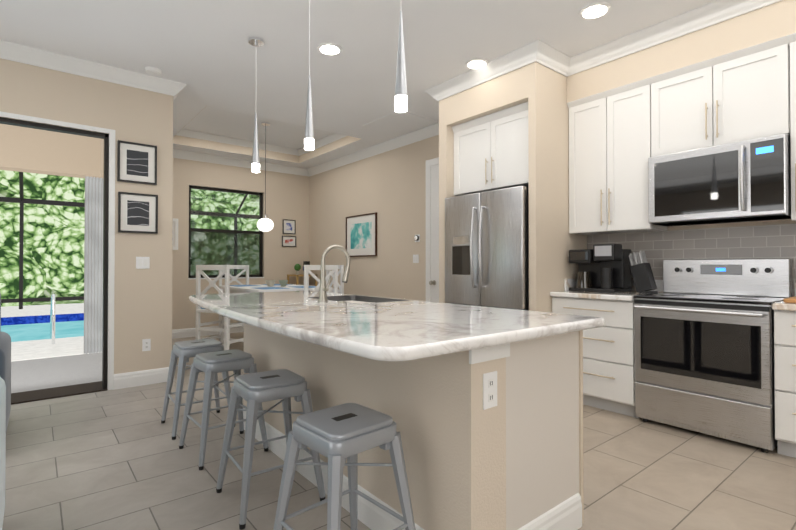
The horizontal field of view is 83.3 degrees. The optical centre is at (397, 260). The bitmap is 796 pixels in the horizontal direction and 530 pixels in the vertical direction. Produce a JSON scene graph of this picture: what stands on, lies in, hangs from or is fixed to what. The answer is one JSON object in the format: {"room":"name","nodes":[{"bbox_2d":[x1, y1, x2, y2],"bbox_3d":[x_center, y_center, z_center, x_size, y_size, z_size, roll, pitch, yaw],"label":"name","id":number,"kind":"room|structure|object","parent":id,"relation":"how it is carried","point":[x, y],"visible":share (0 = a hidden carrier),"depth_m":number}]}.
{"room":"dining room and kitchen","nodes":[
{"label":"dining room and kitchen","id":0,"kind":"room"},
{"bbox_2d":[0,0,715,168],"bbox_3d":[-1.630,-1.953,1.365,9.330,0.320,11.600,0,-1,-39],"label":"ceiling","id":1,"kind":"structure","parent":0,"point":[219,66],"depth_m":3.68},
{"bbox_2d":[145,67,161,75],"bbox_3d":[-2.260,-1.747,4.135,0.140,0.036,0.140,0,-1,-39],"label":"smoke detector","id":2,"kind":"object","parent":1,"relation":"attached to","point":[154,71],"visible":1,"depth_m":4.10},
{"bbox_2d":[248,36,263,172],"bbox_3d":[-1.137,-1.240,3.585,0.120,1.059,0.120,0,-1,-39],"label":"pendant light","id":3,"kind":"object","parent":1,"relation":"hanging from","point":[256,41],"visible":1,"depth_m":3.56},
{"bbox_2d":[257,122,273,231],"bbox_3d":[-1.884,-1.188,6.365,0.230,1.547,0.230,0,-1,-39],"label":"globe pendant light","id":4,"kind":"object","parent":1,"relation":"hanging from","point":[265,224],"visible":1,"depth_m":6.32},
{"bbox_2d":[304,0,313,150],"bbox_3d":[-0.571,-1.248,2.886,0.120,1.059,0.120,0,-1,-39],"label":"pendant light","id":5,"kind":"object","parent":1,"relation":"hanging from","point":[309,139],"visible":1,"depth_m":2.87},
{"bbox_2d":[317,42,342,55],"bbox_3d":[-0.568,-1.762,3.730,0.210,0.014,0.210,0,-1,-39],"label":"recessed light","id":6,"kind":"object","parent":1,"relation":"in","point":[329,49],"visible":0.96,"depth_m":3.72},
{"bbox_2d":[395,11,406,112],"bbox_3d":[0.015,-1.255,2.163,0.120,1.059,0.120,0,-1,-39],"label":"pendant light","id":7,"kind":"object","parent":1,"relation":"hanging from","point":[401,95],"visible":1,"depth_m":2.14},
{"bbox_2d":[465,58,488,69],"bbox_3d":[0.705,-1.760,4.002,0.210,0.014,0.210,0,-1,-39],"label":"recessed light","id":8,"kind":"object","parent":1,"relation":"in","point":[474,63],"visible":0.88,"depth_m":3.97},
{"bbox_2d":[579,2,610,19],"bbox_3d":[1.392,-1.768,3.169,0.210,0.014,0.210,0,-1,-39],"label":"recessed light","id":9,"kind":"object","parent":1,"relation":"in","point":[594,10],"visible":0.96,"depth_m":3.15},
{"bbox_2d":[0,0,795,373],"bbox_3d":[-1.645,-0.320,1.208,9.530,2.950,11.800,0,-1,-39],"label":"wall","id":10,"kind":"structure","parent":0,"point":[154,304],"depth_m":4.31},
{"bbox_2d":[0,117,108,404],"bbox_3d":[-4.060,-0.003,3.216,3.305,2.357,0.375,0,-1,-39],"label":"door frame","id":11,"kind":"structure","parent":10,"relation":"attached to","point":[48,393],"depth_m":4.11},
{"bbox_2d":[117,140,156,184],"bbox_3d":[-2.475,-0.929,4.256,0.326,0.380,0.025,0,-1,-39],"label":"picture frame","id":12,"kind":"object","parent":10,"relation":"attached to","point":[136,162],"visible":1,"depth_m":4.25},
{"bbox_2d":[118,192,157,233],"bbox_3d":[-2.468,-0.454,4.257,0.328,0.376,0.025,0,-1,-39],"label":"picture frame","id":13,"kind":"object","parent":10,"relation":"attached to","point":[137,212],"visible":0.98,"depth_m":4.25},
{"bbox_2d":[136,257,149,268],"bbox_3d":[-2.442,0.016,4.285,0.115,0.115,0.008,0,-1,-39],"label":"light switch","id":14,"kind":"object","parent":10,"relation":"attached to","point":[142,262],"visible":1,"depth_m":4.29},
{"bbox_2d":[142,339,150,350],"bbox_3d":[-2.415,0.806,4.300,0.070,0.115,0.008,0,-1,-39],"label":"wall outlet","id":15,"kind":"object","parent":10,"relation":"attached to","point":[146,344],"visible":1,"depth_m":4.30},
{"bbox_2d":[173,218,177,249],"bbox_3d":[-3.568,-0.422,6.966,0.270,0.490,0.030,0,-1,-39],"label":"picture frame","id":16,"kind":"object","parent":10,"relation":"attached to","point":[175,233],"visible":0.35,"depth_m":7.02},
{"bbox_2d":[188,185,263,278],"bbox_3d":[-2.897,-0.461,7.599,1.250,1.520,0.115,0,-1,-39],"label":"nook window","id":17,"kind":"structure","parent":10,"relation":"in","point":[221,247],"depth_m":7.62},
{"bbox_2d":[282,236,295,246],"bbox_3d":[-2.004,-0.361,8.240,0.275,0.195,0.020,0,-1,-39],"label":"picture frame","id":18,"kind":"object","parent":10,"relation":"attached to","point":[288,241],"visible":0.98,"depth_m":8.23},
{"bbox_2d":[283,219,295,233],"bbox_3d":[-2.004,-0.629,8.243,0.245,0.260,0.020,0,-1,-39],"label":"picture frame","id":19,"kind":"object","parent":10,"relation":"attached to","point":[289,226],"visible":0.96,"depth_m":8.25},
{"bbox_2d":[346,212,376,256],"bbox_3d":[-0.594,-0.403,7.138,0.030,0.665,0.850,0,-1,-39],"label":"picture frame","id":20,"kind":"object","parent":10,"relation":"attached to","point":[361,235],"visible":0.9,"depth_m":7.10},
{"bbox_2d":[0,0,781,389],"bbox_3d":[-1.645,-0.429,1.209,9.130,3.169,11.400,0,-1,-39],"label":"trim","id":21,"kind":"structure","parent":10,"relation":"attached to","point":[644,38],"depth_m":4.13},
{"bbox_2d":[413,255,418,262],"bbox_3d":[0.242,-0.030,6.120,0.008,0.115,0.115,0,-1,-39],"label":"light switch","id":22,"kind":"object","parent":10,"relation":"attached to","point":[415,258],"visible":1,"depth_m":6.11},
{"bbox_2d":[414,234,419,241],"bbox_3d":[0.253,-0.311,6.093,0.030,0.100,0.100,0,-1,-39],"label":"thermostat","id":23,"kind":"object","parent":10,"relation":"attached to","point":[416,238],"visible":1,"depth_m":6.07},
{"bbox_2d":[452,102,528,195],"bbox_3d":[1.140,-1.020,4.421,0.763,0.695,0.959,0,-1,-39],"label":"upper cabinet","id":24,"kind":"object","parent":10,"relation":"attached to","point":[490,152],"visible":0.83,"depth_m":4.18},
{"bbox_2d":[564,278,576,288],"bbox_3d":[1.626,0.212,4.074,0.387,0.105,0.019,0,-1,-39],"label":"backsplash","id":25,"kind":"structure","parent":10,"relation":"attached to","point":[568,283],"depth_m":3.98},
{"bbox_2d":[567,93,613,236],"bbox_3d":[1.786,-0.831,3.967,0.328,1.168,0.402,0,-1,-39],"label":"upper cabinet","id":26,"kind":"object","parent":10,"relation":"attached to","point":[583,113],"depth_m":3.92},
{"bbox_2d":[598,74,677,236],"bbox_3d":[1.986,-0.834,3.720,0.328,1.168,0.465,0,-1,-39],"label":"upper cabinet","id":27,"kind":"object","parent":10,"relation":"attached to","point":[619,136],"depth_m":3.63},
{"bbox_2d":[662,63,701,154],"bbox_3d":[2.243,-1.114,3.407,0.328,0.613,0.468,0,-1,-39],"label":"upper cabinet","id":28,"kind":"object","parent":10,"relation":"attached to","point":[681,99],"depth_m":3.32},
{"bbox_2d":[631,277,795,296],"bbox_3d":[2.623,0.202,3.168,0.021,0.105,2.680,0,-1,-39],"label":"backsplash","id":29,"kind":"structure","parent":10,"relation":"attached to","point":[659,284],"depth_m":3.71},
{"bbox_2d":[698,35,789,147],"bbox_3d":[2.464,-1.117,3.133,0.328,0.613,0.468,0,-1,-39],"label":"upper cabinet","id":30,"kind":"object","parent":10,"relation":"attached to","point":[745,92],"depth_m":3.02},
{"bbox_2d":[648,133,790,226],"bbox_3d":[2.300,-0.543,3.220,0.466,0.513,0.816,0,-1,-39],"label":"microwave","id":31,"kind":"object","parent":30,"relation":"attached to","point":[744,181],"visible":1,"depth_m":3.06},
{"bbox_2d":[778,33,795,224],"bbox_3d":[2.801,-0.844,2.715,0.328,1.168,0.718,0,-1,-39],"label":"upper cabinet","id":32,"kind":"object","parent":10,"relation":"attached to","point":[792,36],"depth_m":2.83},
{"bbox_2d":[2,332,795,529],"bbox_3d":[-1.630,1.206,1.333,9.330,0.100,11.600,0,-1,-39],"label":"floor","id":33,"kind":"structure","parent":0,"point":[117,459],"depth_m":2.44},
{"bbox_2d":[0,377,5,529],"bbox_3d":[-2.357,0.637,0.892,2.338,1.030,1.020,0,-1,-39],"label":"sofa","id":34,"kind":"object","parent":33,"relation":"on","point":[2,438],"visible":1,"depth_m":1.82},
{"bbox_2d":[0,293,10,432],"bbox_3d":[-2.990,0.645,2.715,0.950,1.050,0.950,0,-1,-39],"label":"recliner","id":35,"kind":"object","parent":33,"relation":"on","point":[5,357],"visible":0.54,"depth_m":2.90},
{"bbox_2d":[161,339,235,439],"bbox_3d":[-1.437,0.880,3.218,0.414,0.591,0.414,0,-1,-37],"label":"stool","id":36,"kind":"object","parent":33,"relation":"on","point":[183,351],"visible":0.81,"depth_m":3.15},
{"bbox_2d":[196,265,243,349],"bbox_3d":[-2.043,0.621,5.283,0.460,1.150,0.445,0,-1,21],"label":"dining chair","id":37,"kind":"object","parent":33,"relation":"on","point":[226,341],"visible":0.44,"depth_m":5.12},
{"bbox_2d":[179,349,268,469],"bbox_3d":[-1.084,0.876,2.783,0.414,0.591,0.414,1,-1,-41],"label":"stool","id":38,"kind":"object","parent":33,"relation":"on","point":[212,364],"visible":0.94,"depth_m":2.73},
{"bbox_2d":[219,265,248,340],"bbox_3d":[-2.432,0.637,6.832,0.460,1.150,0.445,0,-1,-39],"label":"dining chair","id":39,"kind":"object","parent":33,"relation":"on","point":[245,268],"visible":0.33,"depth_m":7.00},
{"bbox_2d":[216,369,325,529],"bbox_3d":[-0.635,0.870,2.221,0.414,0.591,0.414,0,-1,-36],"label":"stool","id":40,"kind":"object","parent":33,"relation":"on","point":[254,390],"visible":0.96,"depth_m":2.16},
{"bbox_2d":[219,284,332,345],"bbox_3d":[-1.695,0.774,6.080,1.000,0.860,1.450,0,-1,-39],"label":"dining table","id":41,"kind":"object","parent":33,"relation":"on","point":[244,289],"visible":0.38,"depth_m":5.77},
{"bbox_2d":[230,285,257,286],"bbox_3d":[-2.157,0.344,6.257,0.320,0.003,0.440,0,-1,-39],"label":"placemat","id":42,"kind":"object","parent":41,"relation":"on","point":[230,285],"depth_m":6.26},
{"bbox_2d":[255,287,289,288],"bbox_3d":[-1.590,0.337,5.558,0.320,0.003,0.440,0,-1,-39],"label":"placemat","id":43,"kind":"object","parent":41,"relation":"on","point":[272,287],"depth_m":5.46},
{"bbox_2d":[265,280,287,286],"bbox_3d":[-1.637,0.301,6.029,0.270,0.084,0.260,0,-1,-39],"label":"bowl","id":44,"kind":"object","parent":41,"relation":"on","point":[271,283],"visible":1,"depth_m":5.99},
{"bbox_2d":[289,286,315,287],"bbox_3d":[-1.202,0.340,5.872,0.320,0.003,0.440,0,-1,-39],"label":"placemat","id":45,"kind":"object","parent":41,"relation":"on","point":[289,286],"depth_m":5.96},
{"bbox_2d":[287,261,316,285],"bbox_3d":[-1.745,0.615,8.145,0.400,1.221,0.400,0,-1,-39],"label":"stand","id":46,"kind":"object","parent":33,"relation":"on","point":[297,267],"visible":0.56,"depth_m":8.03},
{"bbox_2d":[304,265,337,292],"bbox_3d":[-1.027,0.621,5.287,0.445,1.150,0.460,-1,-1,43],"label":"dining chair","id":47,"kind":"object","parent":33,"relation":"on","point":[308,268],"visible":0.08,"depth_m":5.12},
{"bbox_2d":[326,265,343,293],"bbox_3d":[-1.111,0.635,6.651,0.445,1.150,0.460,0,-1,-39],"label":"dining chair","id":48,"kind":"object","parent":33,"relation":"on","point":[341,284],"visible":0.1,"depth_m":6.62},
{"bbox_2d":[273,403,415,529],"bbox_3d":[-0.195,0.864,1.631,0.414,0.591,0.414,1,-1,-43],"label":"stool","id":49,"kind":"object","parent":33,"relation":"on","point":[337,436],"visible":1,"depth_m":1.60},
{"bbox_2d":[243,325,583,529],"bbox_3d":[-0.143,0.729,2.582,0.763,0.880,2.176,0,-1,-39],"label":"kitchen island","id":50,"kind":"object","parent":33,"relation":"on","point":[482,406],"depth_m":1.77},
{"bbox_2d":[189,290,604,368],"bbox_3d":[-0.414,0.269,2.598,1.200,0.040,2.700,0,-1,-39],"label":"island countertop","id":51,"kind":"structure","parent":50,"relation":"on","point":[385,331],"depth_m":1.80},
{"bbox_2d":[317,261,349,300],"bbox_3d":[-0.397,0.126,2.857,0.231,0.250,0.097,0,-1,-39],"label":"faucet","id":52,"kind":"object","parent":51,"relation":"on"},
{"bbox_2d":[337,297,360,300],"bbox_3d":[-0.280,0.387,2.995,0.424,0.212,0.694,0,-1,-39],"label":"sink","id":53,"kind":"object","parent":51,"relation":"in","point":[338,298],"depth_m":3.34},
{"bbox_2d":[445,186,528,309],"bbox_3d":[1.048,0.273,4.334,0.922,1.803,0.920,0,-1,-39],"label":"refrigerator","id":54,"kind":"object","parent":33,"relation":"on","point":[486,248],"visible":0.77,"depth_m":4.01},
{"bbox_2d":[552,297,639,417],"bbox_3d":[1.763,0.741,3.757,0.608,0.880,0.675,0,-1,-39],"label":"base cabinet","id":55,"kind":"object","parent":33,"relation":"on","point":[609,380],"depth_m":3.46},
{"bbox_2d":[550,289,649,300],"bbox_3d":[1.752,0.281,3.752,0.638,0.040,0.675,0,-1,-39],"label":"countertop","id":56,"kind":"structure","parent":55,"relation":"on","point":[590,296],"depth_m":3.56},
{"bbox_2d":[569,244,631,292],"bbox_3d":[1.735,0.061,3.853,0.323,0.400,0.400,0,-1,-39],"label":"coffee maker","id":57,"kind":"object","parent":56,"relation":"on","point":[603,268],"visible":1,"depth_m":3.75},
{"bbox_2d":[629,251,657,293],"bbox_3d":[1.992,0.087,3.649,0.110,0.344,0.190,0,-1,-39],"label":"knife block","id":58,"kind":"object","parent":56,"relation":"on","point":[642,274],"visible":1,"depth_m":3.61},
{"bbox_2d":[634,259,791,452],"bbox_3d":[2.187,0.580,3.148,0.662,1.190,0.791,0,-1,-39],"label":"range","id":59,"kind":"object","parent":33,"relation":"on","point":[704,361],"visible":0.94,"depth_m":3.00},
{"bbox_2d":[773,309,795,457],"bbox_3d":[2.671,0.730,2.636,0.608,0.880,0.600,0,-1,-39],"label":"base cabinet","id":60,"kind":"object","parent":33,"relation":"on","point":[784,323],"depth_m":2.64},
{"bbox_2d":[772,301,795,312],"bbox_3d":[2.849,0.267,2.398,0.638,0.040,1.200,0,-1,-39],"label":"countertop","id":61,"kind":"structure","parent":60,"relation":"on","point":[786,307],"depth_m":2.63},
{"bbox_2d":[783,296,795,302],"bbox_3d":[2.548,0.236,2.611,0.300,0.025,0.410,0,-1,-39],"label":"cutting board","id":62,"kind":"object","parent":61,"relation":"on","point":[790,300],"visible":0.98,"depth_m":2.66},
{"label":"outside","id":63,"kind":"structure","parent":0,"visible":0},
{"bbox_2d":[0,124,103,392],"bbox_3d":[-6.181,0.035,9.082,26.000,3.600,11.648,0,-1,-39],"label":"lanai","id":64,"kind":"object","parent":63,"point":[37,151],"visible":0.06,"depth_m":5.61},
{"bbox_2d":[50,291,55,343],"bbox_3d":[-5.385,0.867,6.980,0.044,0.811,1.041,0,-1,-39],"label":"rail","id":65,"kind":"object","parent":64,"relation":"on","point":[52,319],"visible":0.98,"depth_m":6.58},
{"bbox_2d":[11,176,103,361],"bbox_3d":[-8.863,0.012,1.901,12.790,2.300,0.090,0,-1,-39],"label":"shutter","id":66,"kind":"object","parent":64,"relation":"attached to","point":[93,282],"visible":0.88,"depth_m":5.85},
{"bbox_2d":[0,172,258,308],"bbox_3d":[-8.548,-1.096,8.075,21.040,4.640,7.550,0,-1,-39],"label":"cage","id":67,"kind":"object","parent":64,"relation":"on","point":[21,200],"visible":0.06,"depth_m":11.82},
{"bbox_2d":[0,170,258,306],"bbox_3d":[-10.146,-2.538,18.768,48.000,10.298,9.645,0,-1,-39],"label":"hedge","id":68,"kind":"object","parent":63,"point":[53,248],"visible":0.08,"depth_m":13.51}
]}

